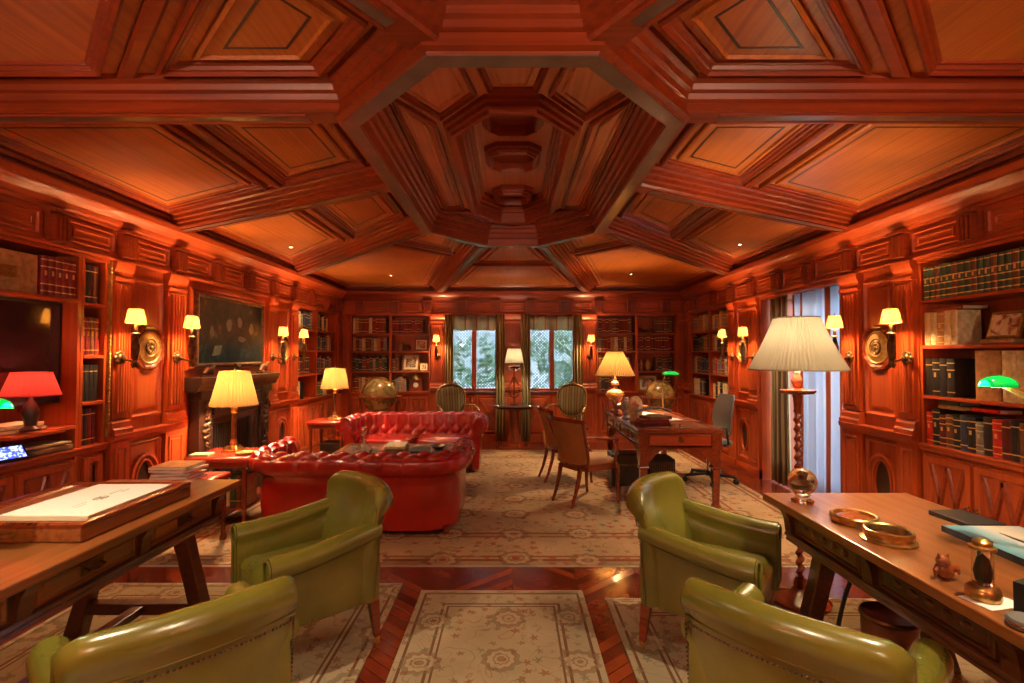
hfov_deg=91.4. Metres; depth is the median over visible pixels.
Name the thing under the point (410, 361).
print
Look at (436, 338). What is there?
wall sconce
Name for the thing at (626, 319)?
book
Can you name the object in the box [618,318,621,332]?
book
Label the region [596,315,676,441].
bookcase
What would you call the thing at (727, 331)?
book
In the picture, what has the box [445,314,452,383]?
curtain
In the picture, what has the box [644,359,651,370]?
urn
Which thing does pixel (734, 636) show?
leather armchair
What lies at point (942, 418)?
book
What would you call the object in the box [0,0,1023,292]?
ceiling
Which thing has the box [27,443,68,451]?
magazine
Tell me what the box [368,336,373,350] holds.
book
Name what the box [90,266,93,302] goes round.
book
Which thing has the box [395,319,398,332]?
book
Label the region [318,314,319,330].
book
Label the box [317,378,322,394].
book
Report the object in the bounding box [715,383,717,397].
book
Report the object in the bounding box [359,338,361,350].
book
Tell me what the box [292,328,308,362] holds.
wall sconce
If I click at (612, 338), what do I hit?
book
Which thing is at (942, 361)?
book
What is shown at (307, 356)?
book
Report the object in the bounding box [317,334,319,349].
book
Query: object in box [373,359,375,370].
book
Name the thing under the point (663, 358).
book
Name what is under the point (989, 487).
bookcase
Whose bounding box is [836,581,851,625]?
power cord
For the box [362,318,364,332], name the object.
book
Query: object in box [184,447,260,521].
side table
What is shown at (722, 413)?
office chair
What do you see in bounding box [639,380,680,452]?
globe
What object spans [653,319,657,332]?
book
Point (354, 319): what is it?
book
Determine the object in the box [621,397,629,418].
figurine
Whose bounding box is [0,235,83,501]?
bookcase
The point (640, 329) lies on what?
ornament
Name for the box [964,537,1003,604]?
hourglass
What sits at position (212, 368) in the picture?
animal figurine
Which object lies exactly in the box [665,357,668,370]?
book
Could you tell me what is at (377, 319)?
book
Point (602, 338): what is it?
book
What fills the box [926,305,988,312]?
book
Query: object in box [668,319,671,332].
book
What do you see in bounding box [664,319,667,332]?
book
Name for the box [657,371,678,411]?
reading lamp
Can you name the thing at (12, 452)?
digital frame
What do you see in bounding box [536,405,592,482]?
wooden armchair
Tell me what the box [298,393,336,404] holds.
countertop
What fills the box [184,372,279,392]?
mantel shelf
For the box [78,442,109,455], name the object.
countertop
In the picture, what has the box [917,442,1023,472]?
countertop
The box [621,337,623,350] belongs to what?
book
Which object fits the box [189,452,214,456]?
notebook
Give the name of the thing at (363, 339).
book
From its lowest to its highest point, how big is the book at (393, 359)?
0.220 m
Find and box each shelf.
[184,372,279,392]
[226,494,260,509]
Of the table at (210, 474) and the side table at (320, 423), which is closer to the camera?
the table at (210, 474)
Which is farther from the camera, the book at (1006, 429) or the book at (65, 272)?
the book at (65, 272)
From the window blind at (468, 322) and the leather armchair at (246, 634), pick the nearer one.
the leather armchair at (246, 634)
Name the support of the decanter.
on the coffee table at (350, 448)
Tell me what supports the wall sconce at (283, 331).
attached to the wall at (156, 267)
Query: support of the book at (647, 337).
on the bookcase at (628, 385)
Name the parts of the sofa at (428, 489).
leg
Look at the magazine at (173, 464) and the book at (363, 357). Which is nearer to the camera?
the magazine at (173, 464)
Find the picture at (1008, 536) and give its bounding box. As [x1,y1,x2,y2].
[1000,533,1023,542]
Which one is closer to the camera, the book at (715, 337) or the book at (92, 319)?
the book at (92, 319)
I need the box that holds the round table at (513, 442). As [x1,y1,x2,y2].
[492,402,535,449]
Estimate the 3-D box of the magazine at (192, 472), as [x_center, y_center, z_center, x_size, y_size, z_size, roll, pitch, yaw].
[-2.553,0.993,3.819,0.259,0.022,0.251,0,-2,-10]
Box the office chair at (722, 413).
[683,393,738,486]
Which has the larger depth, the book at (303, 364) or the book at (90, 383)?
the book at (303, 364)
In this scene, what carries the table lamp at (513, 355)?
on the round table at (513, 442)
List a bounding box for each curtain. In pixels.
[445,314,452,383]
[495,314,504,441]
[521,314,530,441]
[573,314,582,419]
[770,295,790,487]
[792,286,842,492]
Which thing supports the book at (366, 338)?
on the bookcase at (409, 401)
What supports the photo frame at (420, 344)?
on the bookcase at (409, 401)
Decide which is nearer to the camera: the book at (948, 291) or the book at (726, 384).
the book at (948, 291)
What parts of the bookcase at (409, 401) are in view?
panel, door, shelf, shelf, shelf, cupboard frame, panel, door, shelf, shelf, shelf, door, panel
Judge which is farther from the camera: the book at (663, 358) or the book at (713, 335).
the book at (663, 358)
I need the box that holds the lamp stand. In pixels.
[779,371,815,412]
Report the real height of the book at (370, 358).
0.247 m
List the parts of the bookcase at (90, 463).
panel, cupboard frame, door, shelf, shelf, shelf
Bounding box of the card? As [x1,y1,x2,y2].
[958,595,1013,610]
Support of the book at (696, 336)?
on the bookcase at (702, 406)
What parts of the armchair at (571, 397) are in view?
leg, frame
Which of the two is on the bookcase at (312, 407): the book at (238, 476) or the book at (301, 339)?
the book at (301, 339)
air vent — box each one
[138,461,149,478]
[279,423,282,439]
[743,423,746,447]
[876,462,889,492]
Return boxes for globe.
[355,377,401,412]
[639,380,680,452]
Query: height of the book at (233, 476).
0.270 m
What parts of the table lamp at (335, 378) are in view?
lamp shade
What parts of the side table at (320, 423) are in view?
leg, leg, leg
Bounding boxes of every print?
[73,489,127,507]
[406,357,415,366]
[417,341,424,347]
[642,378,653,386]
[990,313,1020,334]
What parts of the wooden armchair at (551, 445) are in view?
leg, frame, leg, leg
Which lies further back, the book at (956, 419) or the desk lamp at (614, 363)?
the desk lamp at (614, 363)
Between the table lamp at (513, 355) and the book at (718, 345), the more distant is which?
the table lamp at (513, 355)
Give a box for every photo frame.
[402,354,419,370]
[414,339,427,350]
[420,363,427,370]
[638,374,657,390]
[985,310,1023,338]
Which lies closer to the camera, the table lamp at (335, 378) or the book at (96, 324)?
the book at (96, 324)
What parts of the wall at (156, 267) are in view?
frieze panel, frieze panel, plaque panel, frieze panel, crown moulding, frieze panel, chimney panel, frieze panel, frieze panel, plaque panel, frieze panel, frieze panel, frieze panel, frieze panel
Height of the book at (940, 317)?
0.234 m
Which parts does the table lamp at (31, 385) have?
lamp shade, shade trim, shade trim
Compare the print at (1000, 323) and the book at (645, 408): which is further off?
the book at (645, 408)
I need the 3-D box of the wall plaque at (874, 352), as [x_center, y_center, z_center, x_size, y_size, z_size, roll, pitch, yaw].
[2.977,0.050,4.075,0.061,0.368,0.368,0,-2,0]
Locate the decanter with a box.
[355,426,372,453]
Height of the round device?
0.026 m
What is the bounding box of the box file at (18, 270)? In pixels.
[0,248,37,293]
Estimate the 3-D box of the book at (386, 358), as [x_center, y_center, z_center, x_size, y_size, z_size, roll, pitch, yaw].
[-2.200,0.399,8.805,0.045,0.235,0.178,0,-2,0]
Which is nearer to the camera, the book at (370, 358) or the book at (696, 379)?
the book at (696, 379)
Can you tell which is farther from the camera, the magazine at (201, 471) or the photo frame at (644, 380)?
the photo frame at (644, 380)
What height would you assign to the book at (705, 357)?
0.256 m
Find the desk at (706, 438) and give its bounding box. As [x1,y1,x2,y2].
[604,409,723,507]
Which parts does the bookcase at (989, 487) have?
panel, door, shelf, shelf, shelf, cupboard frame, panel, door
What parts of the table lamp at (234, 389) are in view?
lamp shade, shade trim, shade trim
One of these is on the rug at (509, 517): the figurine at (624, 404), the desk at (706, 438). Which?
the desk at (706, 438)
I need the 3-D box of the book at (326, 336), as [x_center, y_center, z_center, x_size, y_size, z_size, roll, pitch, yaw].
[-3.089,0.019,8.132,0.167,0.258,0.068,0,-2,0]
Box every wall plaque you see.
[130,325,164,369]
[278,336,289,364]
[736,336,747,364]
[862,325,895,369]
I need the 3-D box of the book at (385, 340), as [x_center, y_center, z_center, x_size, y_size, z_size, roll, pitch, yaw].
[-2.216,0.052,8.806,0.066,0.228,0.162,0,-2,0]
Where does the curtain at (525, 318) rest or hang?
hanging from the wall at (512, 304)
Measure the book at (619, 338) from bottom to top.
0.238 m
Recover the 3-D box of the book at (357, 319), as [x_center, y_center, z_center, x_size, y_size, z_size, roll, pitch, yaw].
[-2.706,-0.278,8.835,0.059,0.269,0.200,0,-2,0]
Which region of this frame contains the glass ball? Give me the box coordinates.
[787,468,817,504]
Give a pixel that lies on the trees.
(557, 331)
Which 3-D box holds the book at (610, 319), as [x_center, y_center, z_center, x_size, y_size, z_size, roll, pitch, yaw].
[1.721,-0.278,8.818,0.058,0.268,0.180,0,-2,0]
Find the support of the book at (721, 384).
on the bookcase at (702, 406)
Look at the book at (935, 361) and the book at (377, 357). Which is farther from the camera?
the book at (377, 357)
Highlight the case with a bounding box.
[0,482,190,542]
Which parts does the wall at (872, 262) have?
frieze panel, frieze panel, frieze panel, frieze panel, plaque panel, frieze panel, frieze panel, frieze panel, crown moulding, frieze panel, plaque panel, frieze panel, frieze panel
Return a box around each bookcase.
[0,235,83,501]
[77,254,109,481]
[297,305,336,452]
[349,315,430,414]
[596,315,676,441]
[689,305,728,462]
[916,235,1023,527]
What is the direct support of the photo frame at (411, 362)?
on the bookcase at (409, 401)
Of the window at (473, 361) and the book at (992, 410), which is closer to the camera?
the book at (992, 410)
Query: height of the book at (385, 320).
0.270 m
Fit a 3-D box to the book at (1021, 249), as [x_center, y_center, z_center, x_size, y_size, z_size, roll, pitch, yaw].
[3.096,-0.440,2.947,0.180,0.234,0.044,0,-2,0]
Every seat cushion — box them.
[358,433,415,443]
[417,433,470,443]
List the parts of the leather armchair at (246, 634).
armrest, nail trim, armrest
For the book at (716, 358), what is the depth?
7.43 m
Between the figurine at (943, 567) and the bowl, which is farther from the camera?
the bowl
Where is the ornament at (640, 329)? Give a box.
[638,324,651,332]
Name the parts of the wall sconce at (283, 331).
stem, lamp shade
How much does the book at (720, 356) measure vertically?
0.268 m
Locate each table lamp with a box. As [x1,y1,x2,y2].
[0,372,61,431]
[209,368,258,452]
[320,367,348,419]
[504,348,523,404]
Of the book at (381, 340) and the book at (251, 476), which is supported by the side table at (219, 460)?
the book at (251, 476)
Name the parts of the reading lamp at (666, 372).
lamp shade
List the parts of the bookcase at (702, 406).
door, panel, shelf, shelf, door, door, shelf, shelf, door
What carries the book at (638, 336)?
on the bookcase at (628, 385)
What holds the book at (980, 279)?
on the bookcase at (989, 487)
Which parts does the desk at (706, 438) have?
leg, drawer, drawer, drawer, drawer, leg, drawer, leg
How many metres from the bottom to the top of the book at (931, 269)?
0.233 m
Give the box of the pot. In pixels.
[405,344,410,350]
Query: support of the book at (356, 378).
on the bookcase at (409, 401)
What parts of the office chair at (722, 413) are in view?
backrest, armrest, seat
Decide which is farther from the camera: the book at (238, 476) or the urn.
the urn
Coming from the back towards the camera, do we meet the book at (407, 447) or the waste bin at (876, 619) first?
the book at (407, 447)
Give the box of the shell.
[627,396,642,421]
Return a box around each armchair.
[26,575,298,682]
[230,470,392,644]
[436,380,482,436]
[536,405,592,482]
[542,380,586,452]
[546,415,619,508]
[626,471,781,649]
[680,577,953,682]
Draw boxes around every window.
[453,315,495,392]
[530,315,573,392]
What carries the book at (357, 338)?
on the bookcase at (409, 401)
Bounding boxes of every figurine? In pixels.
[200,363,217,376]
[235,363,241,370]
[256,361,271,372]
[610,399,622,415]
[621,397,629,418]
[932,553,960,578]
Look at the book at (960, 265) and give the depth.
3.35 m
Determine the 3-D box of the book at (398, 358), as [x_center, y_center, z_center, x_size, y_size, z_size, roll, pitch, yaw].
[-2.005,0.389,8.815,0.049,0.255,0.197,0,-2,0]
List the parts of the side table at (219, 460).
leg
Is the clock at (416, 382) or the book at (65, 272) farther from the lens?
the clock at (416, 382)
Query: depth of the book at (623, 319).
8.73 m
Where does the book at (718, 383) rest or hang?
on the bookcase at (702, 406)
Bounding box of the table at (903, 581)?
[763,493,1023,682]
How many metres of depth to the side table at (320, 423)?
6.67 m
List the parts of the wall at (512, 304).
frieze panel, frieze panel, frieze panel, frieze panel, frieze panel, crown moulding, frieze panel, frieze panel, frieze panel, frieze panel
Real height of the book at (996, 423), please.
0.237 m
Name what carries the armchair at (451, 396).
on the rug at (509, 517)
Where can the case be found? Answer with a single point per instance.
(10, 531)
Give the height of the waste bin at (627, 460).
0.360 m
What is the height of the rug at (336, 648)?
0.011 m
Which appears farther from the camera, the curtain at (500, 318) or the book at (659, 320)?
the book at (659, 320)
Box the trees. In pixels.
[455,331,570,387]
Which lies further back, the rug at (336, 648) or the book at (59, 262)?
the book at (59, 262)
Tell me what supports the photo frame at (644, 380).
on the bookcase at (628, 385)
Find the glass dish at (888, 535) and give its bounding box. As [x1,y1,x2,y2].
[859,522,919,549]
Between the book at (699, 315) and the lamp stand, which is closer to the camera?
the lamp stand
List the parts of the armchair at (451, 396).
frame, armrest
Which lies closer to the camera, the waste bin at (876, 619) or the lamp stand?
the waste bin at (876, 619)
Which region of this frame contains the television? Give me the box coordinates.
[0,296,61,405]
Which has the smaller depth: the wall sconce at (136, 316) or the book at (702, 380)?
the wall sconce at (136, 316)
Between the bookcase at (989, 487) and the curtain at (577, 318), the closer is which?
the bookcase at (989, 487)
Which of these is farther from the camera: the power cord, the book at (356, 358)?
the book at (356, 358)
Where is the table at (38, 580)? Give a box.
[0,479,240,682]
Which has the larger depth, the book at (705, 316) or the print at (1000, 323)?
the book at (705, 316)
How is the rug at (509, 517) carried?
on the floor
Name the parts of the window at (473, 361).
sill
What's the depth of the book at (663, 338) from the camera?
8.72 m
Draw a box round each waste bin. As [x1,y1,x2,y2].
[607,450,638,485]
[858,601,919,650]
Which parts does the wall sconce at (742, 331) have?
lamp shade, stem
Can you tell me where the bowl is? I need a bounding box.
[430,444,445,449]
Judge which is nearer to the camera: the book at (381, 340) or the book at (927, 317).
the book at (927, 317)
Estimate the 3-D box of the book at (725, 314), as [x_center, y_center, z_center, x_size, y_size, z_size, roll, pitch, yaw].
[3.123,-0.299,7.126,0.182,0.219,0.088,0,-2,0]
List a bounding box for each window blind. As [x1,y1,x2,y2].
[453,315,495,330]
[530,315,572,330]
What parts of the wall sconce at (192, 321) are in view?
arm, stem, lamp shade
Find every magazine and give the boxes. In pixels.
[23,440,71,449]
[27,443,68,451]
[28,444,72,453]
[29,446,72,455]
[30,448,72,457]
[148,460,205,470]
[148,464,208,473]
[149,469,206,478]
[150,468,202,476]
[190,473,206,478]
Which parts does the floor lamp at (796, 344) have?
shade trim, lamp shade, shade trim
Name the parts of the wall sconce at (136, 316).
arm, stem, lamp shade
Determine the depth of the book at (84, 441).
3.53 m
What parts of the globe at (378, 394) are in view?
leg, leg, leg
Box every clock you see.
[408,373,423,391]
[1013,578,1023,611]
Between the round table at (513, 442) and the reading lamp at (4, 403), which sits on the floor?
the round table at (513, 442)
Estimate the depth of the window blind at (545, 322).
8.75 m
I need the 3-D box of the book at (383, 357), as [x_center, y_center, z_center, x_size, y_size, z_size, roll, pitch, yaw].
[-2.249,0.387,8.815,0.052,0.258,0.196,0,-2,0]
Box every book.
[0,421,43,430]
[0,425,46,435]
[37,255,48,294]
[48,256,55,295]
[55,258,62,296]
[62,259,69,297]
[69,261,75,298]
[81,409,82,445]
[82,365,84,401]
[82,407,94,443]
[82,408,86,445]
[83,317,85,354]
[84,264,85,301]
[84,365,88,400]
[85,265,90,302]
[85,317,89,354]
[87,408,90,444]
[88,365,92,400]
[89,317,94,354]
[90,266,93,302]
[92,365,97,400]
[93,266,97,303]
[94,318,99,354]
[226,470,240,505]
[230,470,241,505]
[236,470,251,505]
[241,471,256,505]
[297,381,299,397]
[298,311,300,327]
[298,332,302,349]
[298,333,299,349]
[298,356,299,374]
[300,356,306,373]
[300,359,302,374]
[300,382,303,398]
[301,311,304,328]
[302,362,304,373]
[305,312,307,328]
[307,313,311,329]
[307,314,309,328]
[307,356,308,373]
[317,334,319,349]
[317,356,320,372]
[317,357,318,372]
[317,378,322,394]
[317,381,318,395]
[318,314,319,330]
[318,337,323,350]
[320,315,325,330]
[320,335,327,350]
[321,356,328,367]
[321,358,322,372]
[352,377,354,391]
[353,318,355,332]
[353,337,355,350]
[355,357,360,370]
[355,377,358,391]
[356,318,358,332]
[356,337,361,350]
[358,358,361,370]
[358,377,361,391]
[359,318,361,332]
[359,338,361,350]
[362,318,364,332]
[362,338,364,350]
[362,356,368,370]
[365,318,368,332]
[365,337,368,350]
[366,358,368,370]
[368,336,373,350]
[369,318,371,332]
[369,357,375,370]
[371,338,376,350]
[372,318,375,332]
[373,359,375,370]
[374,339,376,350]
[376,318,378,332]
[376,356,381,370]
[377,338,381,350]
[379,318,382,332]
[379,358,381,370]
[380,339,382,350]
[382,318,388,332]
[382,356,386,370]
[383,338,388,350]
[383,445,408,451]
[385,357,388,370]
[385,442,407,448]
[392,320,394,332]
[392,358,395,370]
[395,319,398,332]
[395,378,397,391]
[396,356,400,370]
[398,319,401,332]
[398,377,400,391]
[401,377,405,391]
[403,379,407,391]
[404,320,407,332]
[408,319,411,332]
[410,446,430,453]
[412,319,414,332]
[415,319,417,332]
[417,319,420,332]
[421,320,424,332]
[598,318,601,332]
[598,337,600,350]
[598,356,601,367]
[598,376,600,391]
[601,337,603,350]
[601,376,604,391]
[602,318,604,332]
[604,337,607,350]
[605,318,608,332]
[605,376,608,391]
[608,337,610,350]
[609,318,611,332]
[609,378,611,389]
[611,337,613,350]
[612,318,614,332]
[614,337,617,350]
[615,318,617,332]
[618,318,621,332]
[618,337,620,350]
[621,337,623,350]
[622,318,624,332]
[624,337,626,350]
[625,318,627,332]
[628,318,630,332]
[629,337,632,350]
[634,407,671,412]
[634,421,670,426]
[636,417,668,422]
[638,336,639,350]
[639,414,671,419]
[640,336,642,350]
[643,336,645,350]
[646,336,649,350]
[650,336,652,350]
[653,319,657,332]
[653,336,655,350]
[653,357,657,370]
[656,336,658,350]
[658,319,661,332]
[658,357,661,370]
[659,336,661,350]
[662,336,664,350]
[662,357,664,370]
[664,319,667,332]
[664,336,667,350]
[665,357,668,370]
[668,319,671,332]
[668,336,671,350]
[669,357,671,370]
[694,378,697,393]
[695,335,700,350]
[695,356,701,371]
[696,379,697,393]
[698,378,707,393]
[699,315,700,330]
[700,379,703,394]
[701,315,702,330]
[701,335,706,350]
[702,356,703,372]
[702,380,703,394]
[703,314,708,330]
[704,356,708,372]
[704,379,708,395]
[707,333,708,349]
[712,315,714,329]
[712,334,716,349]
[713,358,714,373]
[713,383,715,397]
[714,314,716,328]
[714,335,716,349]
[715,357,719,373]
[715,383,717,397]
[717,314,719,328]
[717,334,719,349]
[717,359,719,373]
[717,382,727,394]
[719,311,726,328]
[720,356,727,373]
[720,383,722,392]
[721,312,726,328]
[724,313,726,327]
[724,359,727,374]
[725,383,727,393]
[726,331,727,349]
[923,267,929,299]
[924,313,930,344]
[925,358,932,394]
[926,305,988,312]
[926,412,932,443]
[928,266,934,298]
[930,312,937,344]
[932,358,939,395]
[932,408,962,445]
[934,265,939,298]
[937,311,943,344]
[938,400,979,405]
[938,404,979,410]
[939,264,945,297]
[939,358,969,396]
[939,415,946,446]
[941,525,1023,565]
[943,311,950,344]
[945,262,952,296]
[946,414,972,447]
[947,359,975,396]
[950,310,981,344]
[951,261,957,295]
[953,416,960,449]
[957,260,963,295]
[960,415,984,450]
[963,259,970,294]
[967,417,982,452]
[970,257,977,293]
[972,407,1023,414]
[975,351,1002,401]
[975,422,983,454]
[976,256,983,292]
[980,338,1023,343]
[983,254,990,291]
[983,416,1015,456]
[989,253,997,290]
[992,419,1020,458]
[997,251,1004,289]
[1001,420,1011,460]
[1002,351,1016,402]
[1004,250,1012,288]
[1010,420,1023,462]
[1011,248,1019,287]
[1016,351,1023,403]
[1019,247,1023,286]
[1019,423,1023,463]
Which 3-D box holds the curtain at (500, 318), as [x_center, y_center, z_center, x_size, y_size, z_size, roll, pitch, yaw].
[-0.201,0.623,8.585,0.163,2.180,0.073,0,-2,0]
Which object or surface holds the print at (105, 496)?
on the paper at (93, 501)
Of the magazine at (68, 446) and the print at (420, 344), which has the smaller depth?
the magazine at (68, 446)
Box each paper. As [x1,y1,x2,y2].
[0,484,171,520]
[669,418,699,421]
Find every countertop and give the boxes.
[0,448,82,473]
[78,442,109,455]
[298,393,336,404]
[349,391,430,394]
[597,391,676,394]
[689,393,716,401]
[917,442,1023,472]
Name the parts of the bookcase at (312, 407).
door, shelf, shelf, door, cupboard frame, door, panel, shelf, door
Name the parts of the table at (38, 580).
drawer, leg, drawer, handle, moulding, drawer, handle, leg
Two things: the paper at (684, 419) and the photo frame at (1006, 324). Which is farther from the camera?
the paper at (684, 419)
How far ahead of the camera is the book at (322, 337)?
7.98 m
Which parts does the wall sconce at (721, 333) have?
lamp shade, stem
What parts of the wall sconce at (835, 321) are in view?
stem, lamp shade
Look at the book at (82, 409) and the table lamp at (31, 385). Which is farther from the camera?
the book at (82, 409)
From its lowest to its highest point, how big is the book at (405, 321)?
0.238 m
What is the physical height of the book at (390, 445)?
0.030 m
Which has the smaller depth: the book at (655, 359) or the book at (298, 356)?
the book at (298, 356)
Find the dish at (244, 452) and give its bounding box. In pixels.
[235,450,253,454]
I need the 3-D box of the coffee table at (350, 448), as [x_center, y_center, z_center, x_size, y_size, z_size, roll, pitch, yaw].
[-1.280,1.426,5.626,1.320,0.430,0.680,0,-2,0]
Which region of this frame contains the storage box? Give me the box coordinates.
[320,440,343,453]
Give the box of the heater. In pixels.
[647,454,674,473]
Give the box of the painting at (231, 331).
[193,292,263,366]
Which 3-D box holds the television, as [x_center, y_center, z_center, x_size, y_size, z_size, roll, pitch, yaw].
[-3.171,0.060,2.975,0.158,0.680,0.920,0,-2,0]
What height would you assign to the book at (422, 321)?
0.238 m
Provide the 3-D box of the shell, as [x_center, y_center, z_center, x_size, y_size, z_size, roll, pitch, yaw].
[1.357,0.726,5.419,0.214,0.276,0.116,1,-2,-20]
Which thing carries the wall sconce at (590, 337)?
attached to the wall at (512, 304)
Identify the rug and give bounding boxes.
[0,583,401,682]
[139,450,811,566]
[386,590,608,682]
[605,598,998,682]
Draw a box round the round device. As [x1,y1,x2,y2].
[1004,611,1023,632]
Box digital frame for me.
[0,443,29,463]
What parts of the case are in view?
handle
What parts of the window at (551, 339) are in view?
sill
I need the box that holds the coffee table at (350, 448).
[333,444,453,453]
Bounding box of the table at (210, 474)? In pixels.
[146,471,230,539]
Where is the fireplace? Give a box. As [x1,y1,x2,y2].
[184,372,279,485]
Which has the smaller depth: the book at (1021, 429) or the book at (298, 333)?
the book at (1021, 429)
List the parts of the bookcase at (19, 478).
door, panel, cupboard frame, shelf, shelf, door, panel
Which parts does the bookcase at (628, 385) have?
panel, door, shelf, shelf, cupboard frame, panel, shelf, shelf, shelf, panel, door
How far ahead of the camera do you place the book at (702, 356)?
7.93 m
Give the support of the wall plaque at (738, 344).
attached to the wall at (872, 262)
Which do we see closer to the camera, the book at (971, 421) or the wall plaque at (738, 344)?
the book at (971, 421)
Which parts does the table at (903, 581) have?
leg, drawer, drawer, leg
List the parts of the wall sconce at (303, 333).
stem, lamp shade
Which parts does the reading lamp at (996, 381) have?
lamp shade, arm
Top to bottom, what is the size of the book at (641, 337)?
0.259 m
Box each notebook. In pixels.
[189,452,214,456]
[929,509,1005,525]
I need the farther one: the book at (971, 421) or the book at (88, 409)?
the book at (88, 409)
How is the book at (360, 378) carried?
on the bookcase at (409, 401)
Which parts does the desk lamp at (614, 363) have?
lamp shade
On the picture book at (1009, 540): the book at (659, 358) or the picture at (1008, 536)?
the picture at (1008, 536)
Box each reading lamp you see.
[0,398,14,408]
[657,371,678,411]
[977,375,1023,398]
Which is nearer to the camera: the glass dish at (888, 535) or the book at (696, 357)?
the glass dish at (888, 535)
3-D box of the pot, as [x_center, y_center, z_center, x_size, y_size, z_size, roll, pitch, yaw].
[-1.835,0.106,8.804,0.104,0.120,0.104,0,-2,0]
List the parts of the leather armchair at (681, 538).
nail trim, leg, backrest, armrest, seat rail, armrest, seat, leg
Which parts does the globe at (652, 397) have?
leg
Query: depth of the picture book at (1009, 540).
1.95 m
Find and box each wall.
[0,158,346,481]
[339,291,686,441]
[679,158,1023,498]
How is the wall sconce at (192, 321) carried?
attached to the wall at (156, 267)
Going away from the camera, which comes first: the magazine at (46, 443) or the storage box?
the magazine at (46, 443)
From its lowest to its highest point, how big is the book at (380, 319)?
0.269 m
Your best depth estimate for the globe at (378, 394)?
7.77 m
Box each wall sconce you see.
[114,306,146,368]
[173,314,200,366]
[270,325,288,362]
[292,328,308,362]
[433,334,440,360]
[587,335,594,360]
[717,329,733,362]
[737,325,754,362]
[826,313,853,363]
[880,306,912,368]
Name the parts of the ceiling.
raised panel, coffer moulding, coffer moulding, raised panel, raised panel, coffer moulding, raised panel, coffer moulding, lantern panel, lantern frame, field panel, field moulding, raised panel, coffer moulding, coffer moulding, raised panel, coffer moulding, raised panel, raised panel, coffer moulding, coffer moulding, raised panel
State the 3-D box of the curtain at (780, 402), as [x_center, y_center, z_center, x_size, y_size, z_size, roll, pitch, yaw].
[3.108,0.562,5.806,0.091,2.150,0.423,0,-2,0]
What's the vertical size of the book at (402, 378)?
0.247 m
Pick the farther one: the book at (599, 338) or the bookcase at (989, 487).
the book at (599, 338)
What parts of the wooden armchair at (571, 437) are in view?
leg, frame, leg, leg, seat rail, seat, armrest, leg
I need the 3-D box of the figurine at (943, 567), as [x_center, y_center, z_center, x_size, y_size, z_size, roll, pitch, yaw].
[1.407,0.729,1.626,0.083,0.086,0.052,0,-2,-17]
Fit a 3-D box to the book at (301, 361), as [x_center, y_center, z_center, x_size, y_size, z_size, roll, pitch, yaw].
[-3.092,0.365,7.160,0.169,0.214,0.077,0,-2,0]
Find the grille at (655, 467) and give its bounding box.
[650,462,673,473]
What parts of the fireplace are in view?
frame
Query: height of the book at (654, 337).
0.258 m
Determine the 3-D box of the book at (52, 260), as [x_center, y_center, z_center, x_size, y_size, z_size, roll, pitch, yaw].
[-3.088,-0.426,3.266,0.186,0.255,0.050,0,-2,0]
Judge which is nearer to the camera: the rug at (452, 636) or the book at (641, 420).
the rug at (452, 636)
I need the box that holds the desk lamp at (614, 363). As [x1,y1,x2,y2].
[595,350,635,411]
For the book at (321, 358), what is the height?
0.229 m
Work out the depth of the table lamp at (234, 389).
4.52 m
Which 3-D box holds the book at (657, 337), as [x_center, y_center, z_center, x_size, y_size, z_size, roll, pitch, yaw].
[2.538,0.037,8.806,0.062,0.258,0.176,0,-2,0]
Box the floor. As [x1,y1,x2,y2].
[0,442,872,682]
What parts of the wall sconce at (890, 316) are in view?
stem, lamp shade, arm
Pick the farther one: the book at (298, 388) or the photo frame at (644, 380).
the photo frame at (644, 380)
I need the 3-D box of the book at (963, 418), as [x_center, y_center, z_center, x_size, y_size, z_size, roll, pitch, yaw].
[3.093,0.611,3.337,0.172,0.236,0.052,0,-2,0]
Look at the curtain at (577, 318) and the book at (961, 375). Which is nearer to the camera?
the book at (961, 375)
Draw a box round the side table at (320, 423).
[307,418,342,453]
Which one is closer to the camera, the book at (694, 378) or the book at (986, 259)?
the book at (986, 259)
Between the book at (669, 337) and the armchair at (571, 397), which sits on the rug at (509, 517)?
the armchair at (571, 397)
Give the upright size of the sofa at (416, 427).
0.698 m
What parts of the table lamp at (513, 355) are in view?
openwork stem, lamp shade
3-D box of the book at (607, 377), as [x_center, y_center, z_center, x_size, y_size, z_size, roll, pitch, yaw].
[1.654,0.746,8.786,0.066,0.260,0.172,0,-2,0]
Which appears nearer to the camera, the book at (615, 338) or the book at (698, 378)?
the book at (698, 378)
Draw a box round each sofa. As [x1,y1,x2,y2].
[248,436,475,533]
[336,411,489,471]
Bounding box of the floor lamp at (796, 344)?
[748,316,850,614]
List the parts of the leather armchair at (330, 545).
armrest, seat, armrest, nail trim, backrest, leg, nail trim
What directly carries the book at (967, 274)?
on the bookcase at (989, 487)
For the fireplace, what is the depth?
5.10 m
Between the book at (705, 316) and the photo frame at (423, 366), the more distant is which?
the photo frame at (423, 366)
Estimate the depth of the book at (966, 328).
3.39 m
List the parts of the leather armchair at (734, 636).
armrest, nail trim, armrest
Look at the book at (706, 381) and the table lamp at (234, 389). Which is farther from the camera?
the book at (706, 381)
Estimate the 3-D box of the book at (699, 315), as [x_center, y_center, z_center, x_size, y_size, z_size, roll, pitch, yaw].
[3.131,-0.293,8.096,0.194,0.260,0.072,0,-2,0]
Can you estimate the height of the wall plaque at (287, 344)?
0.368 m
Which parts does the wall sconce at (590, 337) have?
stem, lamp shade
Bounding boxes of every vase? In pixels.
[397,341,404,350]
[639,360,643,370]
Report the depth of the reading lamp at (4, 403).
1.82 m
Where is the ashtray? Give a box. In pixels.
[829,508,879,528]
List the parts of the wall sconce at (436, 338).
stem, lamp shade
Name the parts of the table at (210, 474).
leg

